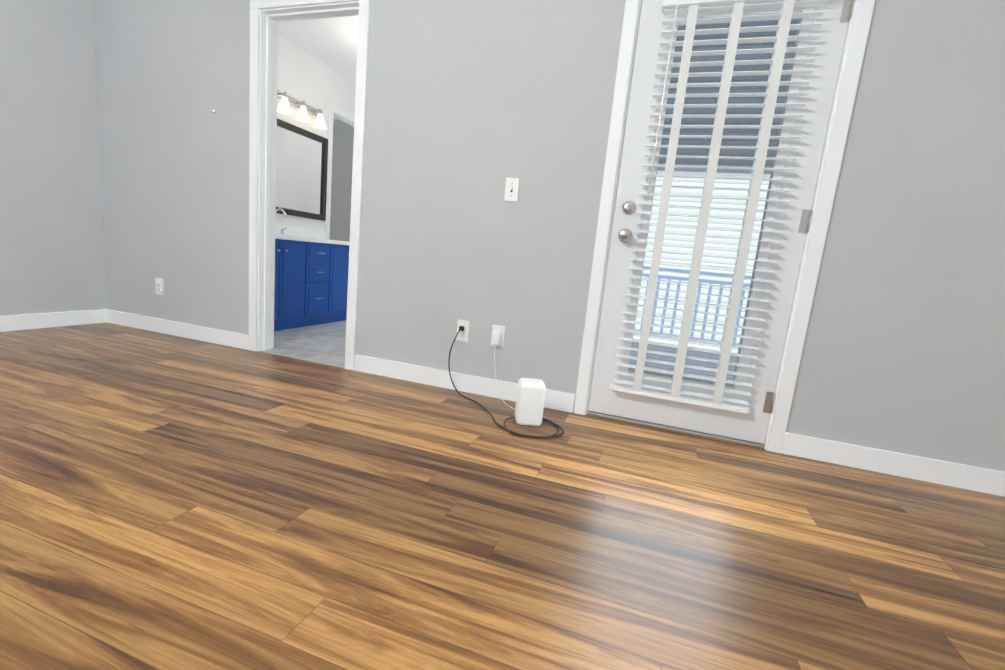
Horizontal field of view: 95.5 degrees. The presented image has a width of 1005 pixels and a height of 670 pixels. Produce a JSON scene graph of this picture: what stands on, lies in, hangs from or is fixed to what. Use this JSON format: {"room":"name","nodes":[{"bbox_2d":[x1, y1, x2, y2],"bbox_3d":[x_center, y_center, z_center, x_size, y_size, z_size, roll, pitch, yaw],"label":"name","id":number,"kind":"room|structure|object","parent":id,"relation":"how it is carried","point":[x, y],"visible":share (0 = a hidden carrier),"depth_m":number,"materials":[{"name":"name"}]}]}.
{"room":"empty bedroom","nodes":[
{"label":"empty bedroom","id":0,"kind":"room"},
{"bbox_2d":[0,0,103,315],"bbox_3d":[-3.842,-0.929,0.459,0.120,2.440,5.880,9,10,17],"label":"wall","id":1,"kind":"structure","parent":0,"point":[52,237],"depth_m":2.97,"materials":[{"name":"paint"}]},
{"bbox_2d":[0,309,103,331],"bbox_3d":[-3.369,0.022,2.181,0.014,0.100,2.632,9,10,17],"label":"baseboard","id":2,"kind":"structure","parent":1,"relation":"attached to","point":[71,318],"depth_m":3.09,"materials":[{"name":"white wood"}]},
{"bbox_2d":[259,320,345,367],"bbox_3d":[-1.543,-0.147,4.734,4.150,0.064,3.365,9,10,17],"label":"floor","id":3,"kind":"structure","parent":0,"point":[323,343],"depth_m":3.35,"materials":[{"name":"tile"}]},
{"bbox_2d":[274,236,348,330],"bbox_3d":[-1.852,-0.465,4.043,0.586,0.735,1.420,9,10,17],"label":"bathroom vanity","id":4,"kind":"object","parent":3,"relation":"on","point":[311,276],"depth_m":3.88,"materials":[{"name":"blue wood"}]},
{"bbox_2d":[275,232,349,243],"bbox_3d":[-1.821,-0.844,3.982,0.573,0.035,1.450,9,10,17],"label":"countertop","id":5,"kind":"structure","parent":4,"relation":"on","point":[276,233],"depth_m":3.87,"materials":[{"name":"white stone"}]},
{"bbox_2d":[275,34,355,241],"bbox_3d":[-1.885,-1.435,4.634,0.100,2.440,3.045,9,10,17],"label":"wall","id":6,"kind":"structure","parent":0,"point":[308,79],"depth_m":4.50,"materials":[{"name":"white paint"}]},
{"bbox_2d":[275,224,325,239],"bbox_3d":[-2.076,-0.947,4.054,0.020,0.095,1.450,9,10,17],"label":"backsplash","id":7,"kind":"structure","parent":6,"relation":"attached to","point":[283,230],"depth_m":4.36,"materials":[{"name":"white stone"}]},
{"bbox_2d":[277,90,326,129],"bbox_3d":[-1.815,-2.036,4.129,0.161,0.180,0.600,9,10,17],"label":"sconce","id":8,"kind":"object","parent":6,"relation":"attached to","point":[285,108],"visible":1,"depth_m":4.10,"materials":[{"name":"white glass"}]},
{"bbox_2d":[276,118,327,220],"bbox_3d":[-1.929,-1.515,4.237,0.029,0.800,0.860,9,10,17],"label":"bathroom mirror","id":9,"kind":"object","parent":6,"relation":"attached to","point":[301,170],"visible":0.56,"depth_m":4.31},
{"bbox_2d":[325,103,354,239],"bbox_3d":[-1.728,-1.335,5.150,0.116,2.105,0.900,9,10,17],"label":"trim","id":10,"kind":"structure","parent":6,"relation":"attached to","point":[340,114],"depth_m":4.69,"materials":[{"name":"white wood"}]},
{"bbox_2d":[278,16,358,119],"bbox_3d":[-1.270,-2.614,4.429,4.350,0.060,3.345,9,10,17],"label":"ceiling","id":11,"kind":"structure","parent":0,"point":[331,42],"depth_m":3.89,"materials":[{"name":"white paint"}]},
{"bbox_2d":[0,322,1004,669],"bbox_3d":[-1.007,0.741,-0.272,6.201,0.060,5.935,9,10,17],"label":"floor","id":12,"kind":"structure","parent":0,"point":[170,502],"depth_m":1.26,"materials":[{"name":"brown wood"}]},
{"bbox_2d":[448,326,563,437],"bbox_3d":[-0.013,0.206,2.219,0.709,0.370,0.468,9,10,17],"label":"router","id":13,"kind":"object","parent":12,"relation":"on","point":[530,400],"visible":0.98,"depth_m":2.09,"materials":[{"name":"white plastic"}]},
{"bbox_2d":[92,0,1004,471],"bbox_3d":[0.083,-0.866,2.366,6.411,2.440,0.120,9,10,17],"label":"wall","id":14,"kind":"structure","parent":0,"point":[124,166],"depth_m":2.30,"materials":[{"name":"paint"}]},
{"bbox_2d":[155,278,163,294],"bbox_3d":[-2.409,-0.341,3.205,0.072,0.117,0.009,9,10,17],"label":"electrical outlet","id":15,"kind":"object","parent":14,"relation":"attached to","point":[159,285],"visible":1,"depth_m":3.20,"materials":[{"name":"white plastic"}]},
{"bbox_2d":[104,309,247,349],"bbox_3d":[-2.308,-0.046,3.206,1.346,0.100,0.017,9,10,17],"label":"baseboard","id":16,"kind":"structure","parent":14,"relation":"attached to","point":[217,336],"depth_m":3.19,"materials":[{"name":"white wood"}]},
{"bbox_2d":[248,0,370,369],"bbox_3d":[-1.164,-0.886,2.783,0.816,2.105,0.152,9,10,17],"label":"door frame","id":17,"kind":"structure","parent":14,"relation":"attached to","point":[266,16],"depth_m":2.75,"materials":[{"name":"white wood"}]},
{"bbox_2d":[456,320,469,341],"bbox_3d":[-0.219,-0.023,2.512,0.072,0.117,0.009,9,10,17],"label":"electrical outlet","id":18,"kind":"object","parent":14,"relation":"attached to","point":[462,335],"visible":0.81,"depth_m":2.51,"materials":[{"name":"white plastic"}]},
{"bbox_2d":[354,354,574,412],"bbox_3d":[-0.260,0.260,2.561,1.334,0.100,0.014,9,10,17],"label":"baseboard","id":19,"kind":"structure","parent":14,"relation":"attached to","point":[557,400],"depth_m":2.56,"materials":[{"name":"white wood"}]},
{"bbox_2d":[491,325,504,347],"bbox_3d":[-0.025,0.006,2.451,0.072,0.117,0.009,9,10,17],"label":"electrical outlet","id":20,"kind":"object","parent":14,"relation":"attached to","point":[498,328],"visible":0.48,"depth_m":2.44,"materials":[{"name":"white plastic"}]},
{"bbox_2d":[504,178,519,201],"bbox_3d":[0.046,-0.740,2.323,0.072,0.117,0.017,9,10,17],"label":"light switch","id":21,"kind":"object","parent":14,"relation":"attached to","point":[511,189],"visible":1,"depth_m":2.33,"materials":[{"name":"white plastic"}]},
{"bbox_2d":[588,0,854,443],"bbox_3d":[0.933,-0.548,2.089,0.824,2.025,0.199,9,10,17],"label":"door","id":22,"kind":"structure","parent":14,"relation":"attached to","point":[741,407],"depth_m":2.04,"materials":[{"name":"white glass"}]},
{"bbox_2d":[574,0,874,452],"bbox_3d":[0.944,-0.578,2.123,0.955,2.118,0.166,9,10,17],"label":"door frame","id":23,"kind":"structure","parent":14,"relation":"attached to","point":[855,42],"depth_m":2.04,"materials":[{"name":"white wood"}]},
{"bbox_2d":[781,432,1004,496],"bbox_3d":[2.053,0.606,1.830,1.657,0.100,0.014,9,10,17],"label":"baseboard","id":24,"kind":"structure","parent":14,"relation":"attached to","point":[972,478],"depth_m":1.94,"materials":[{"name":"white wood"}]},
{"label":"outside","id":25,"kind":"structure","parent":0,"visible":0},
{"bbox_2d":[629,342,736,384],"bbox_3d":[1.391,0.407,4.142,7.000,0.150,3.665,9,10,17],"label":"floor","id":26,"kind":"structure","parent":25,"point":[673,350],"depth_m":4.78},
{"bbox_2d":[634,266,751,347],"bbox_3d":[1.979,-0.380,5.628,7.100,1.020,0.100,9,10,17],"label":"railing","id":27,"kind":"object","parent":26,"relation":"on","point":[669,278],"depth_m":5.50,"materials":[{"name":"white metal"}]},
{"bbox_2d":[633,19,798,352],"bbox_3d":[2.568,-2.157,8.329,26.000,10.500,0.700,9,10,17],"label":"window","id":28,"kind":"structure","parent":25,"point":[682,220],"depth_m":7.95,"materials":[{"name":"clear glass"}]}
]}

